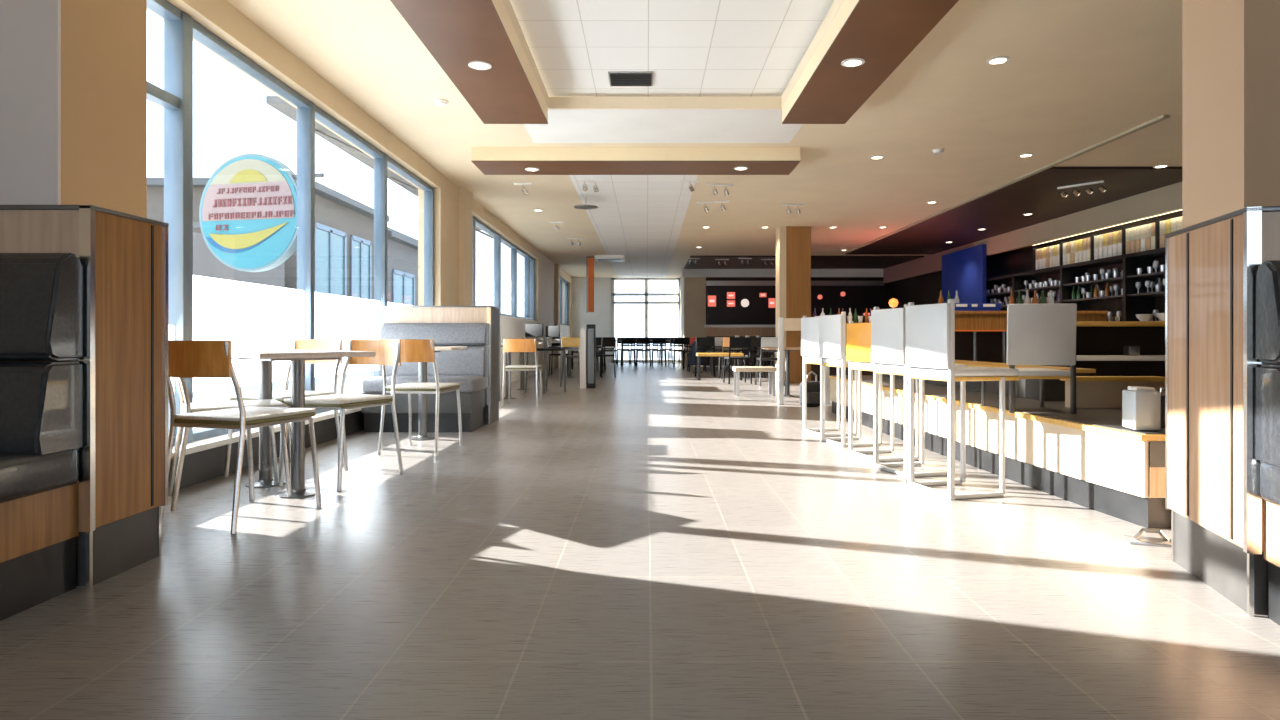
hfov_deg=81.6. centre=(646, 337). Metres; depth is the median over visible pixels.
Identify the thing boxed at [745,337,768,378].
cafe chair
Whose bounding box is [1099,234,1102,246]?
carton
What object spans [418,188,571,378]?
wall
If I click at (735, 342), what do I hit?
cafe chair
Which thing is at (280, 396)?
dining chair
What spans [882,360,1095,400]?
countertop
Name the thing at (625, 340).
cafe chair
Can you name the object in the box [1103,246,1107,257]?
carton
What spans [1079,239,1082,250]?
carton
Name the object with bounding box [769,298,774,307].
picture
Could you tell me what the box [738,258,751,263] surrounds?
track spotlight
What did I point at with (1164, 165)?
recessed light
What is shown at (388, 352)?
dining chair
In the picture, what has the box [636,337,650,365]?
cafe chair
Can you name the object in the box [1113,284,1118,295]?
wine glass
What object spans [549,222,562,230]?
track spotlight
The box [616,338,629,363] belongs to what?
cafe chair
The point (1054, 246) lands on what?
carton
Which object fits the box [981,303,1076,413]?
chair
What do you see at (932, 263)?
trim
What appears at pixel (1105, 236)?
carton
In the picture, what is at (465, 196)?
trim
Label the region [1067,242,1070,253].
carton
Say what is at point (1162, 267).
tumbler
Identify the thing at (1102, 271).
wine glass
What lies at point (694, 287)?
wall
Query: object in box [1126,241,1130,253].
carton
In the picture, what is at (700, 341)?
cafe chair
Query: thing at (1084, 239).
carton
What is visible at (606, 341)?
cafe chair
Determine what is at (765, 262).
track spotlight
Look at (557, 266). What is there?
column
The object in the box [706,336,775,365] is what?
countertop
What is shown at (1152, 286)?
wine glass
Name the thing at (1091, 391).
panel
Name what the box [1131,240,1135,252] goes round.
carton
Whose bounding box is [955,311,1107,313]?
countertop
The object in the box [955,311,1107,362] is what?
countertop
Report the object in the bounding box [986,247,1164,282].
shelf
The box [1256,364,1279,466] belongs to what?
cushion
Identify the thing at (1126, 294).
shelf
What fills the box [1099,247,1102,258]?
carton
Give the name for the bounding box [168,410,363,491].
wall
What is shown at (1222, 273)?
partition
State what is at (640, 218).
ceiling
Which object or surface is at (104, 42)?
column
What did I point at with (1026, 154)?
recessed light
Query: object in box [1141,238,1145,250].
carton
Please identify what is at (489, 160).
ceiling beam
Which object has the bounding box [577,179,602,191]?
track spotlight
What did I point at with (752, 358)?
cafe chair
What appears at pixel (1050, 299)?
bottle
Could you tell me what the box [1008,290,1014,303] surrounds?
bottle
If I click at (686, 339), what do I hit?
cafe chair
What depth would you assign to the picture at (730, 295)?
21.89 m
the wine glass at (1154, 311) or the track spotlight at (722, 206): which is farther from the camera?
the track spotlight at (722, 206)
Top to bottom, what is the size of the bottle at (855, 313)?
0.276 m
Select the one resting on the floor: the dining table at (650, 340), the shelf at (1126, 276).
the dining table at (650, 340)
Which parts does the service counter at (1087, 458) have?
tan panel, dark panel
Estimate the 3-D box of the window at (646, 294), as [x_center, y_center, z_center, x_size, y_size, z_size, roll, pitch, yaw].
[-0.025,-0.595,24.550,2.310,2.810,0.100,0,0,0]
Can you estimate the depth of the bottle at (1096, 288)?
11.36 m
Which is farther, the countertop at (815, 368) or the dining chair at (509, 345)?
the countertop at (815, 368)
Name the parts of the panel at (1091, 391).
rail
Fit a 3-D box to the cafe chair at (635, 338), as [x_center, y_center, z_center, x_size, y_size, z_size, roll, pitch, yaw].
[-0.320,0.398,23.565,0.428,0.826,0.458,0,0,0]
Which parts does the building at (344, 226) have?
pane, pane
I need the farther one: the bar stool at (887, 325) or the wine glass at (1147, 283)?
the wine glass at (1147, 283)
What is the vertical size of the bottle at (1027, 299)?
0.276 m
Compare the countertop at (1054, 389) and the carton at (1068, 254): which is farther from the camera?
the carton at (1068, 254)
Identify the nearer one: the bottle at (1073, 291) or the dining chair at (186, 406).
the dining chair at (186, 406)
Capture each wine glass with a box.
[1081,288,1085,297]
[1100,269,1104,278]
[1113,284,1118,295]
[1116,311,1121,317]
[1135,282,1140,292]
[1145,281,1150,292]
[1150,282,1154,291]
[1153,261,1158,271]
[1153,310,1158,320]
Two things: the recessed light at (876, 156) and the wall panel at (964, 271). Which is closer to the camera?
the recessed light at (876, 156)
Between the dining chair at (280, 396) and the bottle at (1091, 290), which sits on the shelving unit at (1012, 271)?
the bottle at (1091, 290)
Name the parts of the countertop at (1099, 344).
panel, shelf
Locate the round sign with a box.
[193,153,323,271]
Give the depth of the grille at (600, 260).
17.93 m
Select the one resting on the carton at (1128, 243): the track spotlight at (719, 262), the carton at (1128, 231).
the carton at (1128, 231)
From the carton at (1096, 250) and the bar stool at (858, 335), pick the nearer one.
the bar stool at (858, 335)
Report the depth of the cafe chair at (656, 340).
21.46 m
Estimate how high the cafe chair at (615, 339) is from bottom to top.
0.826 m
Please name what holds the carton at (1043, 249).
on the carton at (1043, 259)
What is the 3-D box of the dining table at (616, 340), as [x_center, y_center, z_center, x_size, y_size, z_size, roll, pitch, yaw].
[-0.750,0.440,22.500,0.900,0.740,0.600,0,0,0]
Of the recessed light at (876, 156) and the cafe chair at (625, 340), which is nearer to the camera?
the recessed light at (876, 156)
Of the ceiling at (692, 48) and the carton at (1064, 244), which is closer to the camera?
the ceiling at (692, 48)
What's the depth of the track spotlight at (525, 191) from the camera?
9.50 m
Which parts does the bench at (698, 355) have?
leg, seat, leg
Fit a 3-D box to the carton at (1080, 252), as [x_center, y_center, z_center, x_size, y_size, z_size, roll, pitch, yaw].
[6.950,-1.276,11.662,0.260,0.190,0.088,0,0,0]
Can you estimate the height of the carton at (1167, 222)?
0.180 m
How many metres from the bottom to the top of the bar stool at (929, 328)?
1.005 m
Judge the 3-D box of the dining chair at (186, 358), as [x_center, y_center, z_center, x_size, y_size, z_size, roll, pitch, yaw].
[-1.839,0.411,3.350,0.433,0.802,0.555,0,0,17]
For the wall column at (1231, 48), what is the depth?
2.86 m
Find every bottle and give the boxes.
[854,308,857,321]
[865,308,868,321]
[938,290,943,303]
[946,290,950,302]
[954,290,959,302]
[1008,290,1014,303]
[1016,290,1022,303]
[1024,290,1029,303]
[1032,290,1037,303]
[1040,290,1045,303]
[1048,290,1053,303]
[1072,287,1075,298]
[1077,286,1080,298]
[1089,286,1093,297]
[1094,284,1097,296]
[1105,283,1109,295]
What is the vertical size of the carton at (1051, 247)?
0.180 m
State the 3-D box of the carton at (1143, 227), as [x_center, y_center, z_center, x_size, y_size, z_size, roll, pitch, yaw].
[6.950,-1.463,10.197,0.260,0.180,0.088,0,0,0]
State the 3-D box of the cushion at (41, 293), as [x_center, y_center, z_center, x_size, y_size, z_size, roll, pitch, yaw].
[-2.146,-0.099,2.315,0.668,0.339,0.146,0,0,0]
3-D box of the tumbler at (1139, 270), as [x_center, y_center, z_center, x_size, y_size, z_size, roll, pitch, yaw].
[6.900,-0.926,10.382,0.072,0.100,0.072,0,0,-11]
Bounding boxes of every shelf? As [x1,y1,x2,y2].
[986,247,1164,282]
[986,271,1164,296]
[1001,291,1164,308]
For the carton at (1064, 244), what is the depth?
12.09 m
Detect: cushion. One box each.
[0,253,81,360]
[0,361,81,454]
[0,449,77,502]
[362,376,487,392]
[379,346,487,376]
[380,323,487,345]
[1256,260,1279,362]
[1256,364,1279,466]
[1260,462,1279,506]
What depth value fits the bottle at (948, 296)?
9.44 m
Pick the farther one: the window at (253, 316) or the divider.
the divider
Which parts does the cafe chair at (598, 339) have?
backrest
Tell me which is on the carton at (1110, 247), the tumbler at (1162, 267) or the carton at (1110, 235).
the carton at (1110, 235)
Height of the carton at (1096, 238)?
0.180 m
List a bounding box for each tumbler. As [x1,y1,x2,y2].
[1086,292,1090,297]
[1099,291,1104,296]
[1136,268,1141,274]
[1147,267,1152,272]
[1155,285,1160,291]
[1160,265,1164,271]
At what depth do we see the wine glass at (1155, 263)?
10.02 m
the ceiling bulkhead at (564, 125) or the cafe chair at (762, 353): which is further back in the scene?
the cafe chair at (762, 353)
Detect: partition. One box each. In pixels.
[0,205,168,620]
[1165,206,1279,625]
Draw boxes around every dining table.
[232,350,375,498]
[412,346,467,440]
[501,343,515,398]
[516,342,542,389]
[550,341,572,376]
[596,341,615,371]
[616,340,635,364]
[650,340,669,364]
[730,347,762,376]
[762,347,800,396]
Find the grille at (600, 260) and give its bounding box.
[598,259,621,261]
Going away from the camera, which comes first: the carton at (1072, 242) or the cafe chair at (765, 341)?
the carton at (1072, 242)
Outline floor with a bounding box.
[0,362,1279,719]
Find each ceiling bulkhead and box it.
[523,109,802,142]
[974,182,1181,255]
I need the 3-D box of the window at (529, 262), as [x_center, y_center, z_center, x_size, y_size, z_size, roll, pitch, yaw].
[-2.605,-1.095,13.550,0.110,1.410,6.700,0,0,0]
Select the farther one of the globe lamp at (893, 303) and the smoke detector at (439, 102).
the globe lamp at (893, 303)
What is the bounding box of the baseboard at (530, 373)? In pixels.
[501,370,538,385]
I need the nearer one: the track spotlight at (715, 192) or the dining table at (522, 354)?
the track spotlight at (715, 192)
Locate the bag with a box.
[800,371,819,406]
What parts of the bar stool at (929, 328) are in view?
leg, backrest, rail, leg, leg, seat, leg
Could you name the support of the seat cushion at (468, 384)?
on the bench at (477, 369)
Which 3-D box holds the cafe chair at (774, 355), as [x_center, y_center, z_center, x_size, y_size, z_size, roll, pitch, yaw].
[2.700,0.398,14.765,0.428,0.826,0.458,0,0,0]
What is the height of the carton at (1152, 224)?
0.180 m
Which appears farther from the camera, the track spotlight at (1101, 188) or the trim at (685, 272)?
the trim at (685, 272)
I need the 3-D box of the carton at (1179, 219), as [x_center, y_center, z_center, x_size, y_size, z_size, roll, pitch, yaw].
[6.950,-1.463,9.498,0.260,0.180,0.088,0,0,0]
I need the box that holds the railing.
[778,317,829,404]
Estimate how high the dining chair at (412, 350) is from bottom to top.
0.802 m
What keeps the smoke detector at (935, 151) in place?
attached to the ceiling at (1078, 75)
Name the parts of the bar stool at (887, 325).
leg, backrest, rail, leg, seat, leg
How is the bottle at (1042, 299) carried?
on the countertop at (981, 336)
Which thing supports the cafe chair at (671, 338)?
on the floor
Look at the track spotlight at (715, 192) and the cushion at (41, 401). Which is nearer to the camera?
the cushion at (41, 401)
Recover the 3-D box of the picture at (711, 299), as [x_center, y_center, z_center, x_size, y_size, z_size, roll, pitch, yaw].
[1.921,-1.093,21.905,0.240,0.320,0.020,0,0,0]
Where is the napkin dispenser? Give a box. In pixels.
[1122,386,1164,430]
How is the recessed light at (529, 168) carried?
attached to the ceiling beam at (489, 160)
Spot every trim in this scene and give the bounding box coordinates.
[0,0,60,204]
[171,408,361,458]
[459,187,472,305]
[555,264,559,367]
[682,268,882,276]
[848,115,1169,251]
[883,242,973,282]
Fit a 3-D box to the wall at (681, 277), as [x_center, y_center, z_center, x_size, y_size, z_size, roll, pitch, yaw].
[1.130,-0.590,23.375,0.060,2.800,2.450,0,0,0]
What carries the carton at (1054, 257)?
on the shelving unit at (1012, 271)
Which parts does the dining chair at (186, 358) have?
leg, backrest, leg, seat frame, seat, leg, leg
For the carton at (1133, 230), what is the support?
on the carton at (1133, 242)
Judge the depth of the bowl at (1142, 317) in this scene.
9.94 m
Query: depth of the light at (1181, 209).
10.80 m
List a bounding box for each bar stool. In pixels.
[801,315,857,435]
[819,312,881,446]
[846,321,919,461]
[871,304,966,477]
[905,299,1018,499]
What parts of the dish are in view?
dish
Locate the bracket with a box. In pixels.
[1124,528,1170,546]
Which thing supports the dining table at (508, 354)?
on the floor
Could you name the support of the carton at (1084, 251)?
on the shelving unit at (1012, 271)
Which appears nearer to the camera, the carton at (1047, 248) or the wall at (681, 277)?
the carton at (1047, 248)
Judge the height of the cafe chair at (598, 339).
0.826 m
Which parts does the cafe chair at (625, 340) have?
backrest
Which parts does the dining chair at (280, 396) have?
leg, seat, leg, leg, backrest, leg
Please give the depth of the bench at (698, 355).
14.11 m
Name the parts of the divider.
white panel, black post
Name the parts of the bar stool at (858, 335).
leg, backrest, seat, leg, leg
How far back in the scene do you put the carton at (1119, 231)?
10.68 m
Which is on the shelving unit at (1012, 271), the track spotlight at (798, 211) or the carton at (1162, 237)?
the carton at (1162, 237)
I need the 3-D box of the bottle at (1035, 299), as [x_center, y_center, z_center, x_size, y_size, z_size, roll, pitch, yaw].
[4.950,-0.468,9.450,0.072,0.276,0.072,0,0,-32]
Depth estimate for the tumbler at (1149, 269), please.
10.14 m
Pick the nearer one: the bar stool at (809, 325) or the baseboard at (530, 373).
the bar stool at (809, 325)
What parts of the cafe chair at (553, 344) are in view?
leg, backrest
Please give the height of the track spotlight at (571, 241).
0.142 m
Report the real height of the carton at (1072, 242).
0.180 m
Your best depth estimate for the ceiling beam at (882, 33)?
4.81 m
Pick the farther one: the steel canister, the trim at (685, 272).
the trim at (685, 272)
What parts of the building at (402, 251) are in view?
pane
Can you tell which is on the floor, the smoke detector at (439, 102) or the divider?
the divider
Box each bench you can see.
[362,306,500,431]
[696,353,743,379]
[732,366,776,395]
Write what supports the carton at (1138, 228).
on the carton at (1138, 241)
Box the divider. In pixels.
[580,324,595,387]
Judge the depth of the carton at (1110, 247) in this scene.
10.90 m
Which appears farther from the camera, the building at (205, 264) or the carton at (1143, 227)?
the building at (205, 264)
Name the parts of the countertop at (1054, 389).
metal post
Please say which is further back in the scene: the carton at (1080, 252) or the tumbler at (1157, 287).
the carton at (1080, 252)
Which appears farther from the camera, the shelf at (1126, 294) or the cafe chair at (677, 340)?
the cafe chair at (677, 340)
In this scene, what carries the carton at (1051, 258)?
on the shelving unit at (1012, 271)
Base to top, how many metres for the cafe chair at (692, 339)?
0.826 m
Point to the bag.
(813, 387)
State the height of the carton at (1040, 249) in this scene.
0.180 m
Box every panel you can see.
[942,244,985,302]
[1060,376,1164,407]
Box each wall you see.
[147,0,571,282]
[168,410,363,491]
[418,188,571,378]
[572,278,611,361]
[680,276,683,363]
[684,277,705,364]
[704,281,883,365]
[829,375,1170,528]
[892,210,1181,307]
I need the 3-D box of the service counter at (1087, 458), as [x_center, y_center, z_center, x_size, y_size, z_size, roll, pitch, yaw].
[2.543,0.608,5.586,1.150,0.404,4.928,0,0,0]
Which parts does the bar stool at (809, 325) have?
leg, backrest, seat, leg, leg, leg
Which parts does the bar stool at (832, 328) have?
leg, backrest, seat, leg, leg, leg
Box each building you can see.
[147,178,389,299]
[193,232,284,287]
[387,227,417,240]
[387,231,417,305]
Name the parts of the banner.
rail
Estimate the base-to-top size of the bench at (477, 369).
1.110 m
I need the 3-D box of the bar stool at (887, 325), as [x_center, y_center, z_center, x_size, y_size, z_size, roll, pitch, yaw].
[1.660,0.307,4.518,0.441,1.005,0.376,0,0,-12]
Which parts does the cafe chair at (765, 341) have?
leg, leg, seat, backrest, rail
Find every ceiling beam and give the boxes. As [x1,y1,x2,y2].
[390,0,547,123]
[471,147,799,174]
[782,0,958,123]
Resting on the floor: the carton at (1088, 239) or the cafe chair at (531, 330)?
the cafe chair at (531, 330)
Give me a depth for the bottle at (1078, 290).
11.82 m
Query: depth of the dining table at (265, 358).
3.81 m
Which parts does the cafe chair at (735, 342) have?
leg, leg, seat, backrest, leg, leg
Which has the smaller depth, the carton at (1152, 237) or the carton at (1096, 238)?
the carton at (1152, 237)
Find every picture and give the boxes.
[708,296,715,305]
[727,292,734,298]
[727,300,734,306]
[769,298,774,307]
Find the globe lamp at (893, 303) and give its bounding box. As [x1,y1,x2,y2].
[889,298,897,308]
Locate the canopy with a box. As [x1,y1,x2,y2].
[266,96,493,238]
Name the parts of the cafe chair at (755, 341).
backrest, seat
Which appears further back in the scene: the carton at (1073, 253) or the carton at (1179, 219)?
the carton at (1073, 253)
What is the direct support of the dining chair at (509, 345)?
on the floor
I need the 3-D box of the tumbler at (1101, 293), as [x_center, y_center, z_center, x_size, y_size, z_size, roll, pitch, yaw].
[6.900,-0.666,11.237,0.072,0.100,0.072,0,0,-30]
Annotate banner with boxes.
[586,256,594,312]
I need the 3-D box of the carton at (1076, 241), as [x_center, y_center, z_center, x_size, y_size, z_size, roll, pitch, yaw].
[6.950,-1.463,11.775,0.260,0.180,0.088,0,0,0]
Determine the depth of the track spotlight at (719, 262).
18.37 m
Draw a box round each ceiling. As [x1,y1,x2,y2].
[226,0,1181,277]
[510,0,833,96]
[569,175,697,277]
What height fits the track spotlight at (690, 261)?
0.142 m
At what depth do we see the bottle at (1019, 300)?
9.43 m
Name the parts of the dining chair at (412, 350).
leg, backrest, leg, seat frame, seat, leg, leg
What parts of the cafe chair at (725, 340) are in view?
leg, backrest, rail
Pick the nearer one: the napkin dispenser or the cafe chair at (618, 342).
the napkin dispenser
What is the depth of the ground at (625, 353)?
37.73 m
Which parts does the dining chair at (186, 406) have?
leg, leg, seat, leg, leg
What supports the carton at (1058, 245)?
on the carton at (1058, 256)
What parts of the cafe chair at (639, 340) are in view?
backrest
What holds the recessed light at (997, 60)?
in the ceiling at (1078, 75)
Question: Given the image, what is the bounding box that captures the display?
[955,303,1000,310]
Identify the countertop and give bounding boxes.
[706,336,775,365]
[811,322,872,380]
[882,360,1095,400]
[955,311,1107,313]
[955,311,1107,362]
[1041,321,1164,393]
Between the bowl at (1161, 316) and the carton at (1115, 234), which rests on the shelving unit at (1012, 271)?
the bowl at (1161, 316)
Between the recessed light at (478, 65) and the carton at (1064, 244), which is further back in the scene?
the carton at (1064, 244)
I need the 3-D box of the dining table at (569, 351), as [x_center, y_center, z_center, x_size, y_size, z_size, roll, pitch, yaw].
[-1.600,0.440,15.300,0.700,0.740,0.700,0,0,0]
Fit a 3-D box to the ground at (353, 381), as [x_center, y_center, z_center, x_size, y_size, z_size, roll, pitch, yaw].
[-31.375,0.900,20.000,57.250,0.120,80.000,0,0,0]
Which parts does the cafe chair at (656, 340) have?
backrest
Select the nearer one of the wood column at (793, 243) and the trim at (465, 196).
the trim at (465, 196)
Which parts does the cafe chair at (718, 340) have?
backrest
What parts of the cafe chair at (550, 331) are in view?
backrest, leg, seat, leg, leg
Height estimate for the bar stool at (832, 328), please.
1.005 m
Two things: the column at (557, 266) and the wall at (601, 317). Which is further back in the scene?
the wall at (601, 317)
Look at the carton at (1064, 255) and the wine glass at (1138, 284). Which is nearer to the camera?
the wine glass at (1138, 284)
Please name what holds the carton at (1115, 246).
on the shelving unit at (1012, 271)
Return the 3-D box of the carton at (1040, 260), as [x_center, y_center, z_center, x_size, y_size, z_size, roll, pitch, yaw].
[6.950,-1.276,12.851,0.260,0.190,0.088,0,0,0]
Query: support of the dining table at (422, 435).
on the floor
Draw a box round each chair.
[161,340,321,533]
[168,377,291,510]
[224,340,343,477]
[279,340,403,490]
[377,339,462,455]
[501,339,541,406]
[525,324,565,393]
[545,326,579,386]
[548,337,567,375]
[561,337,579,377]
[571,350,577,369]
[596,337,604,372]
[596,337,615,377]
[603,339,617,366]
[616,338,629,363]
[620,337,635,365]
[630,338,643,363]
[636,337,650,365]
[645,338,658,362]
[651,337,666,365]
[659,338,672,363]
[668,337,682,365]
[673,337,688,366]
[683,337,689,368]
[687,337,706,371]
[695,337,715,376]
[704,346,720,368]
[710,346,728,371]
[711,337,732,374]
[718,337,742,378]
[723,337,751,383]
[736,347,753,374]
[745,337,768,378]
[755,337,784,385]
[756,353,773,366]
[771,352,775,366]
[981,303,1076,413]
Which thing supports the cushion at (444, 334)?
on the bench at (477, 369)
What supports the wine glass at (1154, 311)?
on the shelving unit at (1012, 271)
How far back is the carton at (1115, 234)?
10.79 m
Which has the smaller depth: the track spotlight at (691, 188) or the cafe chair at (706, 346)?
the track spotlight at (691, 188)
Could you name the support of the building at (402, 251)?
on the ground at (353, 381)
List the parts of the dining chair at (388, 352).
leg, seat, seat frame, leg, leg, backrest, leg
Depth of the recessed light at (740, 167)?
8.01 m
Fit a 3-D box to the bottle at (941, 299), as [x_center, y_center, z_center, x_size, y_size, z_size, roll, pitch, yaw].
[3.750,-0.468,9.450,0.072,0.276,0.072,0,0,-39]
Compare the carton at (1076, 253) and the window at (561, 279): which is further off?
the window at (561, 279)
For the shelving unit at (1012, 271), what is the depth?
11.56 m
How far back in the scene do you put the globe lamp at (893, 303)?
14.07 m
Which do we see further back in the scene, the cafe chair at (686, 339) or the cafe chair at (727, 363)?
the cafe chair at (686, 339)
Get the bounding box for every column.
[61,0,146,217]
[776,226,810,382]
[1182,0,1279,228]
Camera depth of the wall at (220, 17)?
5.58 m
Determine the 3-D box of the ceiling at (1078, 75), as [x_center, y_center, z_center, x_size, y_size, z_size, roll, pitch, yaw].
[2.325,-2.025,10.750,10.150,0.130,27.900,0,0,0]
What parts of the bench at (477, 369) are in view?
seat panel, cap rail, panel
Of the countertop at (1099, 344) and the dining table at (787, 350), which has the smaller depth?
the countertop at (1099, 344)
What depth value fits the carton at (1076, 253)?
11.75 m
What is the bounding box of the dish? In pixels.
[574,196,597,209]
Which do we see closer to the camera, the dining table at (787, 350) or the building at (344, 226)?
the dining table at (787, 350)
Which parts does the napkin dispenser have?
lid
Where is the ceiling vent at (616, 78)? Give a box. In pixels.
[608,71,652,85]
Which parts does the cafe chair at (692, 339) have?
leg, backrest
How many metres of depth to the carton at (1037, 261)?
12.94 m
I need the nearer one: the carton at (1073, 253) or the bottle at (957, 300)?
the bottle at (957, 300)
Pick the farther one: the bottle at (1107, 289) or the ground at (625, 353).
the ground at (625, 353)
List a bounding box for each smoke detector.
[434,99,447,106]
[932,149,943,153]
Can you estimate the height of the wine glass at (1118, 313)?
0.170 m
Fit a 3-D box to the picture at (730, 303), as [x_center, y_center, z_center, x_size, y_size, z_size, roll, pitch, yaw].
[2.483,-1.020,21.905,0.240,0.180,0.020,0,0,0]
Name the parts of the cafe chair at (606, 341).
leg, seat, backrest, leg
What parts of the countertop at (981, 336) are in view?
post, post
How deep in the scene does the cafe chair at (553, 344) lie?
16.29 m
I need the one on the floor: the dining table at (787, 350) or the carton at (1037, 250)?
the dining table at (787, 350)
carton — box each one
[1036,249,1038,259]
[1036,259,1038,269]
[1039,248,1042,258]
[1039,259,1041,268]
[1042,247,1045,257]
[1042,258,1045,268]
[1046,247,1049,257]
[1046,257,1049,267]
[1050,246,1052,256]
[1050,257,1052,266]
[1053,245,1057,255]
[1053,256,1056,266]
[1057,244,1059,254]
[1057,255,1059,265]
[1063,243,1066,253]
[1063,254,1066,264]
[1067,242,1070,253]
[1067,253,1070,263]
[1071,241,1074,252]
[1071,252,1074,263]
[1075,240,1078,251]
[1075,251,1078,262]
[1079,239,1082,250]
[1079,251,1082,261]
[1083,238,1087,249]
[1083,250,1086,261]
[1087,237,1089,248]
[1087,249,1089,260]
[1094,235,1098,247]
[1094,247,1098,259]
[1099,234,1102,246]
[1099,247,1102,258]
[1103,233,1107,245]
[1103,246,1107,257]
[1108,232,1112,244]
[1108,245,1112,256]
[1113,231,1117,243]
[1113,244,1117,255]
[1118,230,1121,242]
[1118,243,1121,254]
[1126,228,1130,241]
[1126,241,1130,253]
[1131,227,1135,240]
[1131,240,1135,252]
[1136,226,1140,239]
[1136,239,1140,251]
[1141,225,1145,238]
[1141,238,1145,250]
[1146,223,1151,237]
[1146,237,1150,250]
[1151,223,1154,235]
[1151,236,1154,249]
[1160,220,1164,234]
[1160,234,1164,247]
[1165,219,1170,233]
[1171,218,1176,231]
[1177,216,1181,229]
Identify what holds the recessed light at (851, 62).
attached to the ceiling beam at (882, 33)
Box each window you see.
[147,0,433,445]
[473,216,534,319]
[560,277,567,325]
[611,278,679,361]
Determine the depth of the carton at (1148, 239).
10.08 m
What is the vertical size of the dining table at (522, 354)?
0.740 m
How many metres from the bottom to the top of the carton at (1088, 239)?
0.180 m
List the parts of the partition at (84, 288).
seat panel, cap rail, panel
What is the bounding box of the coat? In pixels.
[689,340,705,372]
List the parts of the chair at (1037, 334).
leg, leg, backrest, leg, seat, leg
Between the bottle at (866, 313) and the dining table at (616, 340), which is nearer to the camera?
the bottle at (866, 313)
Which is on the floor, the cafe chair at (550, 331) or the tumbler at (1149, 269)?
the cafe chair at (550, 331)
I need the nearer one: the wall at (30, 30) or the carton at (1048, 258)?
the wall at (30, 30)
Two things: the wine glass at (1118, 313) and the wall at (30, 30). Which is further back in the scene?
the wine glass at (1118, 313)
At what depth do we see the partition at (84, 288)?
2.39 m
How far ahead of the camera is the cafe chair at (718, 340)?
16.08 m
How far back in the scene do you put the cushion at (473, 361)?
6.71 m
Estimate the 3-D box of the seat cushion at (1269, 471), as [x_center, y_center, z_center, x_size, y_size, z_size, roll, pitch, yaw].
[2.129,0.405,1.658,0.978,0.130,0.720,0,0,16]
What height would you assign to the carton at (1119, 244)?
0.190 m
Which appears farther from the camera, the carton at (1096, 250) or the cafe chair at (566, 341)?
the cafe chair at (566, 341)
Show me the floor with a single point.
(655, 542)
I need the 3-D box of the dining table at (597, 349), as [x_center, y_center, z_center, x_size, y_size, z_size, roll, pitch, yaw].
[-1.200,0.440,17.900,0.900,0.740,0.600,0,0,0]
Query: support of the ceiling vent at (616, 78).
in the ceiling at (692, 48)
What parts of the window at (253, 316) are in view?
frosted glass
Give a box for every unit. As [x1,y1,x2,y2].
[595,255,624,261]
[986,219,1167,320]
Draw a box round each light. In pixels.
[468,61,491,69]
[525,167,538,170]
[734,166,747,169]
[841,58,864,66]
[870,155,883,158]
[986,56,1009,64]
[1018,153,1033,156]
[1032,209,1181,245]
[1153,164,1168,167]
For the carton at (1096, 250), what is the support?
on the shelving unit at (1012, 271)
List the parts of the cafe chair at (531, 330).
leg, backrest, leg, leg, seat, leg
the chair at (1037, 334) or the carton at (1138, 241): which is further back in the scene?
the carton at (1138, 241)
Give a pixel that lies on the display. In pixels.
(958, 306)
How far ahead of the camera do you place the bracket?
2.92 m
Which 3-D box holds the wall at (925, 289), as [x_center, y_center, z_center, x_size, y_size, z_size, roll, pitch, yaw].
[7.375,-0.740,10.750,0.150,3.100,27.900,0,0,0]
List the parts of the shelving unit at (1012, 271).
panel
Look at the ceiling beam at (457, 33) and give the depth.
4.81 m
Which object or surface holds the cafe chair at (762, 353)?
on the floor
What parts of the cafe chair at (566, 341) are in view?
backrest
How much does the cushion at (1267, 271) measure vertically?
0.289 m
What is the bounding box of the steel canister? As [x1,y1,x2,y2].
[1123,346,1139,355]
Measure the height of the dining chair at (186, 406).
0.802 m
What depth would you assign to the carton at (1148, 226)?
10.08 m
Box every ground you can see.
[193,371,373,429]
[614,348,677,359]
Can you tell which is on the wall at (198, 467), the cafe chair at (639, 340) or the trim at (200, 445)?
the trim at (200, 445)
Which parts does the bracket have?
plate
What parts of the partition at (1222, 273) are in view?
panel, cap rail, seat panel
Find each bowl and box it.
[1135,314,1152,320]
[1156,313,1164,320]
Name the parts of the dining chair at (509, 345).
leg, leg, backrest, seat, seat frame, leg, leg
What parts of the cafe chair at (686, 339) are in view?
backrest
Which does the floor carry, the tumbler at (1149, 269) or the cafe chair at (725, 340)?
the cafe chair at (725, 340)
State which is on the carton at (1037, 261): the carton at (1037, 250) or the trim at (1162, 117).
the carton at (1037, 250)
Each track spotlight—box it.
[513,183,532,194]
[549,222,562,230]
[567,237,582,245]
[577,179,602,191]
[680,180,699,191]
[686,258,699,263]
[697,202,712,211]
[707,183,732,195]
[714,201,729,210]
[715,259,728,264]
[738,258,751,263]
[761,259,774,264]
[782,203,803,213]
[1057,180,1105,197]
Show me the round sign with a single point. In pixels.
(248, 207)
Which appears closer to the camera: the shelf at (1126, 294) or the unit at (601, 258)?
the shelf at (1126, 294)
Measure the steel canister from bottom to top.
0.080 m
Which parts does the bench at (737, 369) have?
leg, leg, seat, leg, leg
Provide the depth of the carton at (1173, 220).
9.60 m
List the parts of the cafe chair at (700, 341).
leg, backrest, leg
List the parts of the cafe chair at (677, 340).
backrest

